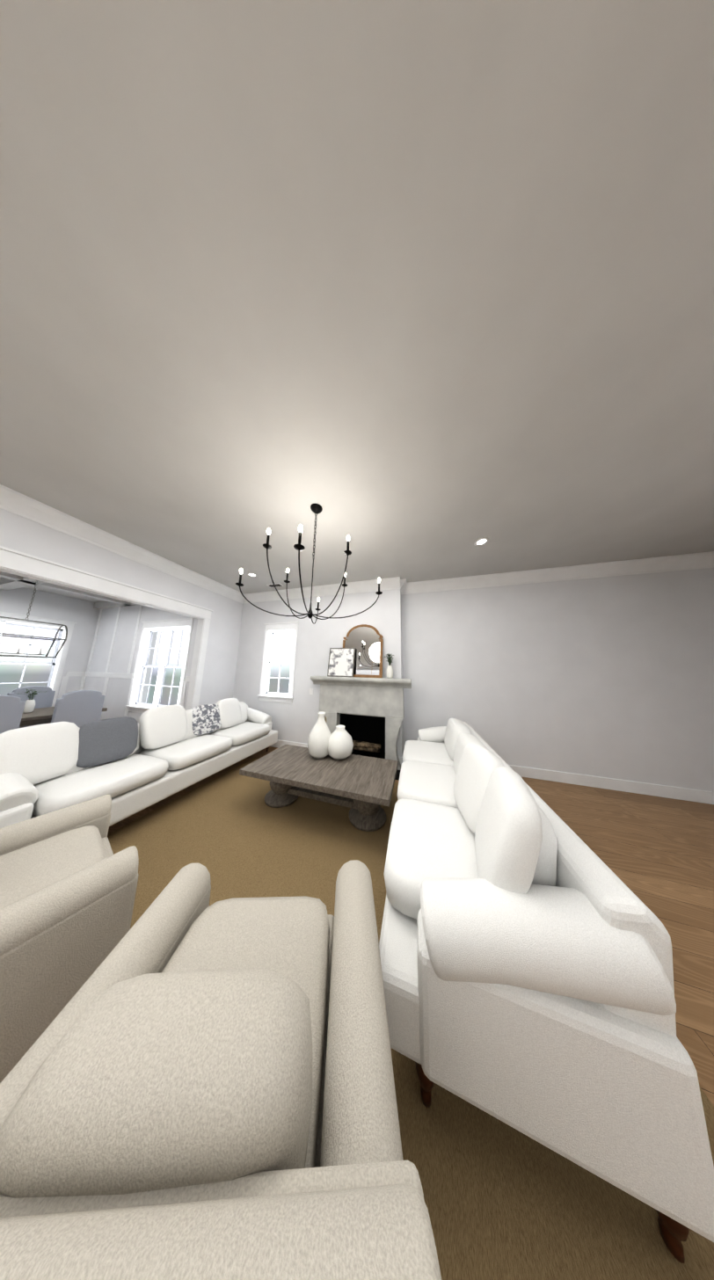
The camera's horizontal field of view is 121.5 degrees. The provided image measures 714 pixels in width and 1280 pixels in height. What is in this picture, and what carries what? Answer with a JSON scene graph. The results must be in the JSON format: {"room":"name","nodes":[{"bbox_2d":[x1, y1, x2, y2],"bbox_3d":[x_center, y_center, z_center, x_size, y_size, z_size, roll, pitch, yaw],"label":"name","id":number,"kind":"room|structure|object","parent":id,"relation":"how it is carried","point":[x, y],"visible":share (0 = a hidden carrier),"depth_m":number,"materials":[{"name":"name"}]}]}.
{"room":"living room","nodes":[
{"label":"living room","id":0,"kind":"room"},
{"bbox_2d":[0,587,100,698],"bbox_3d":[-7.689,0.299,3.195,0.140,3.250,4.290,-1,-9,17],"label":"wall","id":1,"kind":"structure","parent":0,"point":[83,614],"depth_m":4.93,"materials":[{"name":"paint"}]},
{"bbox_2d":[0,610,77,706],"bbox_3d":[-7.538,0.467,4.069,0.460,2.550,2.200,-1,-9,17],"label":"dining room window","id":2,"kind":"structure","parent":1,"relation":"in","point":[18,672],"depth_m":4.61,"materials":[{"name":"glass"}]},
{"bbox_2d":[57,671,84,698],"bbox_3d":[-7.070,1.422,4.901,0.030,1.274,0.320,-1,-9,17],"label":"trim","id":3,"kind":"structure","parent":1,"relation":"attached to","point":[64,680],"depth_m":4.87,"materials":[{"name":"paint"}]},
{"bbox_2d":[0,571,137,609],"bbox_3d":[-5.775,-1.316,2.949,4.140,0.250,4.550,-1,-9,17],"label":"ceiling","id":4,"kind":"structure","parent":0,"point":[9,581],"depth_m":4.32,"materials":[{"name":"paint"}]},
{"bbox_2d":[0,579,67,658],"bbox_3d":[-5.720,-0.455,3.138,0.422,1.390,1.381,-1,-9,17],"label":"dining chandelier","id":5,"kind":"object","parent":4,"relation":"hanging from","point":[32,637],"visible":0.94,"depth_m":3.47,"materials":[{"name":"black metal"}]},
{"bbox_2d":[0,508,243,705],"bbox_3d":[-4.122,-0.050,0.904,0.140,3.400,8.510,-1,-9,17],"label":"wall","id":6,"kind":"structure","parent":0,"point":[20,534],"depth_m":3.27,"materials":[{"name":"paint"}]},
{"bbox_2d":[0,545,213,710],"bbox_3d":[-3.695,0.476,2.291,0.220,2.800,3.710,-1,-9,17],"label":"door frame","id":7,"kind":"structure","parent":6,"relation":"attached to","point":[22,564],"depth_m":2.88,"materials":[{"name":"paint"}]},
{"bbox_2d":[0,484,242,603],"bbox_3d":[-3.925,-1.614,1.240,0.115,0.200,7.955,-1,-9,17],"label":"crown molding","id":8,"kind":"structure","parent":6,"relation":"attached to","point":[15,502],"depth_m":2.68,"materials":[{"name":"paint"}]},
{"bbox_2d":[82,604,197,722],"bbox_3d":[-5.168,0.590,4.727,4.080,3.250,0.140,-1,-9,17],"label":"wall","id":9,"kind":"structure","parent":0,"point":[116,695],"depth_m":4.86,"materials":[{"name":"paint"}]},
{"bbox_2d":[80,604,142,716],"bbox_3d":[-6.076,0.599,4.917,2.038,2.948,0.030,-1,-9,17],"label":"trim","id":10,"kind":"structure","parent":9,"relation":"attached to","point":[106,674],"depth_m":4.90,"materials":[{"name":"paint"}]},
{"bbox_2d":[124,618,194,712],"bbox_3d":[-4.279,0.616,4.570,2.050,2.550,0.460,-1,-9,17],"label":"dining room window","id":11,"kind":"structure","parent":9,"relation":"in","point":[167,677],"depth_m":4.60,"materials":[{"name":"glass"}]},
{"bbox_2d":[180,618,198,706],"bbox_3d":[-3.380,0.534,4.109,0.388,2.948,0.025,-1,-9,17],"label":"trim","id":12,"kind":"structure","parent":9,"relation":"attached to","point":[187,678],"depth_m":4.08,"materials":[{"name":"paint"}]},
{"bbox_2d":[0,0,713,594],"bbox_3d":[0.115,-1.867,-0.003,8.860,0.100,9.070,-1,-9,17],"label":"ceiling","id":13,"kind":"structure","parent":0,"point":[415,290],"depth_m":0.93,"materials":[{"name":"paint"}]},
{"bbox_2d":[247,572,256,576],"bbox_3d":[-2.032,-1.263,3.874,0.175,0.009,0.175,0,-9,11],"label":"recessed light","id":14,"kind":"object","parent":13,"relation":"in","point":[250,574],"depth_m":3.86,"materials":[{"name":"white plastic"}]},
{"bbox_2d":[266,582,283,587],"bbox_3d":[-1.778,-1.184,4.335,0.320,0.014,0.140,-1,-9,17],"label":"ceiling vent","id":15,"kind":"object","parent":13,"relation":"in","point":[277,585],"visible":0.9,"depth_m":4.28,"materials":[{"name":"white plastic"}]},
{"bbox_2d":[235,503,382,624],"bbox_3d":[-0.469,-0.850,2.152,1.094,1.278,1.094,-6,-11,39],"label":"chandelier","id":16,"kind":"object","parent":13,"relation":"hanging from","point":[316,509],"visible":1,"depth_m":2.02,"materials":[{"name":"black metal"}]},
{"bbox_2d":[473,537,488,545],"bbox_3d":[1.714,-1.352,2.755,0.175,0.009,0.175,0,-9,11],"label":"recessed light","id":17,"kind":"object","parent":13,"relation":"in","point":[480,541],"depth_m":2.76,"materials":[{"name":"white plastic"}]},
{"bbox_2d":[107,746,713,1105],"bbox_3d":[-3.380,1.663,0.489,16.000,0.080,9.270,-1,-9,17],"label":"floor","id":18,"kind":"structure","parent":0,"point":[654,854],"depth_m":1.77,"materials":[{"name":"brown wood"}]},
{"bbox_2d":[0,694,25,734],"bbox_3d":[-5.141,1.328,2.677,0.520,1.170,0.500,-1,-9,17],"label":"dining chair","id":19,"kind":"object","parent":18,"relation":"on","point":[11,709],"visible":0.62,"depth_m":2.79,"materials":[{"name":"grey fabric"}]},
{"bbox_2d":[7,685,55,727],"bbox_3d":[-6.154,1.476,3.784,0.520,1.170,0.500,-1,-9,17],"label":"dining chair","id":20,"kind":"object","parent":18,"relation":"on","point":[42,699],"visible":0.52,"depth_m":3.95,"materials":[{"name":"grey fabric"}]},
{"bbox_2d":[18,689,107,726],"bbox_3d":[-5.759,1.324,2.864,1.050,1.208,2.500,-1,-9,17],"label":"dining table","id":21,"kind":"object","parent":18,"relation":"on","point":[31,715],"visible":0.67,"depth_m":3.38,"materials":[{"name":"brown wood"}]},
{"bbox_2d":[50,690,104,727],"bbox_3d":[-4.918,1.446,3.415,0.520,1.170,0.500,-1,-9,17],"label":"dining chair","id":22,"kind":"object","parent":18,"relation":"on","point":[78,709],"visible":0.54,"depth_m":3.36,"materials":[{"name":"grey fabric"}]},
{"bbox_2d":[310,676,411,779],"bbox_3d":[0.044,1.438,3.672,1.870,1.480,0.774,-1,-9,17],"label":"fireplace","id":23,"kind":"object","parent":18,"relation":"on","point":[381,697],"visible":0.67,"depth_m":3.61,"materials":[{"name":"stone"}]},
{"bbox_2d":[327,647,355,676],"bbox_3d":[-0.302,0.425,3.835,0.520,0.557,0.098,-1,-9,17],"label":"picture","id":24,"kind":"object","parent":23,"relation":"on","point":[341,662],"visible":1,"depth_m":3.82,"materials":[{"name":"white paper"}]},
{"bbox_2d":[342,624,383,677],"bbox_3d":[0.099,0.196,3.867,0.800,1.037,0.138,-1,-9,17],"label":"mirror","id":25,"kind":"object","parent":23,"relation":"on","point":[366,641],"visible":0.96,"depth_m":3.82,"materials":[{"name":"brown wood"}]},
{"bbox_2d":[384,653,393,678],"bbox_3d":[0.579,0.457,3.603,0.217,0.456,0.200,-1,-9,17],"label":"vase","id":26,"kind":"object","parent":23,"relation":"on","point":[389,672],"visible":1,"depth_m":3.56,"materials":[{"name":"white ceramic"}]},
{"bbox_2d":[107,757,713,1279],"bbox_3d":[-0.361,1.894,1.843,3.900,0.005,2.610,-1,-9,17],"label":"jute rug","id":27,"kind":"object","parent":18,"relation":"on","point":[503,1201],"depth_m":0.69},
{"bbox_2d":[0,794,138,1083],"bbox_3d":[-1.677,1.249,0.827,0.960,0.891,0.883,-4,-10,33],"label":"armchair","id":28,"kind":"object","parent":27,"relation":"on","point":[69,879],"visible":0.83,"depth_m":0.84,"materials":[{"name":"fabric"}]},
{"bbox_2d":[0,698,277,828],"bbox_3d":[-2.385,1.447,2.775,0.961,1.070,2.899,-1,-9,17],"label":"sofa","id":29,"kind":"object","parent":27,"relation":"on","point":[131,766],"visible":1,"depth_m":2.07,"materials":[{"name":"white fabric"}]},
{"bbox_2d":[0,859,441,1279],"bbox_3d":[-0.374,1.228,0.500,0.960,0.891,0.883,2,-9,-2],"label":"armchair","id":30,"kind":"object","parent":27,"relation":"on","point":[194,1085],"visible":1,"depth_m":0.35,"materials":[{"name":"fabric"}]},
{"bbox_2d":[0,895,330,1279],"bbox_3d":[-0.371,1.010,0.595,0.560,0.431,0.637,2,-9,-2],"label":"cushion","id":31,"kind":"object","parent":30,"relation":"on","point":[200,1075],"depth_m":0.36,"materials":[{"name":"fabric"}]},
{"bbox_2d":[239,712,398,831],"bbox_3d":[-0.398,1.467,2.452,1.700,1.017,0.872,-1,-9,17],"label":"coffee table","id":32,"kind":"object","parent":27,"relation":"on","point":[326,766],"visible":1,"depth_m":2.31,"materials":[{"name":"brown wood"}]},
{"bbox_2d":[378,718,713,1263],"bbox_3d":[0.897,1.393,1.950,0.961,1.070,2.749,-1,-9,17],"label":"sofa","id":33,"kind":"object","parent":27,"relation":"on","point":[525,949],"visible":0.98,"depth_m":0.67,"materials":[{"name":"white fabric"}]},
{"bbox_2d":[232,567,713,792],"bbox_3d":[1.281,0.516,3.813,8.520,3.400,0.540,-1,-9,17],"label":"wall","id":34,"kind":"structure","parent":0,"point":[609,677],"depth_m":3.29,"materials":[{"name":"paint"}]},
{"bbox_2d":[257,621,298,703],"bbox_3d":[-1.690,0.528,4.615,1.270,2.250,0.460,-1,-9,17],"label":"living room window","id":35,"kind":"structure","parent":34,"relation":"in","point":[278,665],"depth_m":4.59,"materials":[{"name":"glass"}]},
{"bbox_2d":[269,739,307,748],"bbox_3d":[-1.949,2.154,4.236,2.024,0.150,0.020,-1,-9,17],"label":"baseboard","id":36,"kind":"structure","parent":34,"relation":"attached to","point":[280,743],"depth_m":4.08,"materials":[{"name":"paint"}]},
{"bbox_2d":[242,576,407,603],"bbox_3d":[-0.903,-1.064,4.380,3.845,0.200,0.115,-1,-9,17],"label":"crown molding","id":37,"kind":"structure","parent":34,"relation":"attached to","point":[389,583],"depth_m":4.28,"materials":[{"name":"paint"}]},
{"bbox_2d":[400,551,713,594],"bbox_3d":[3.151,-1.114,3.477,4.670,0.200,0.120,-1,-9,17],"label":"crown molding","id":38,"kind":"structure","parent":34,"relation":"attached to","point":[702,560],"depth_m":3.34,"materials":[{"name":"paint"}]},
{"bbox_2d":[509,764,713,804],"bbox_3d":[3.094,2.081,3.039,4.674,0.150,0.020,-1,-9,17],"label":"baseboard","id":39,"kind":"structure","parent":34,"relation":"attached to","point":[698,796],"depth_m":2.84,"materials":[{"name":"paint"}]}
]}

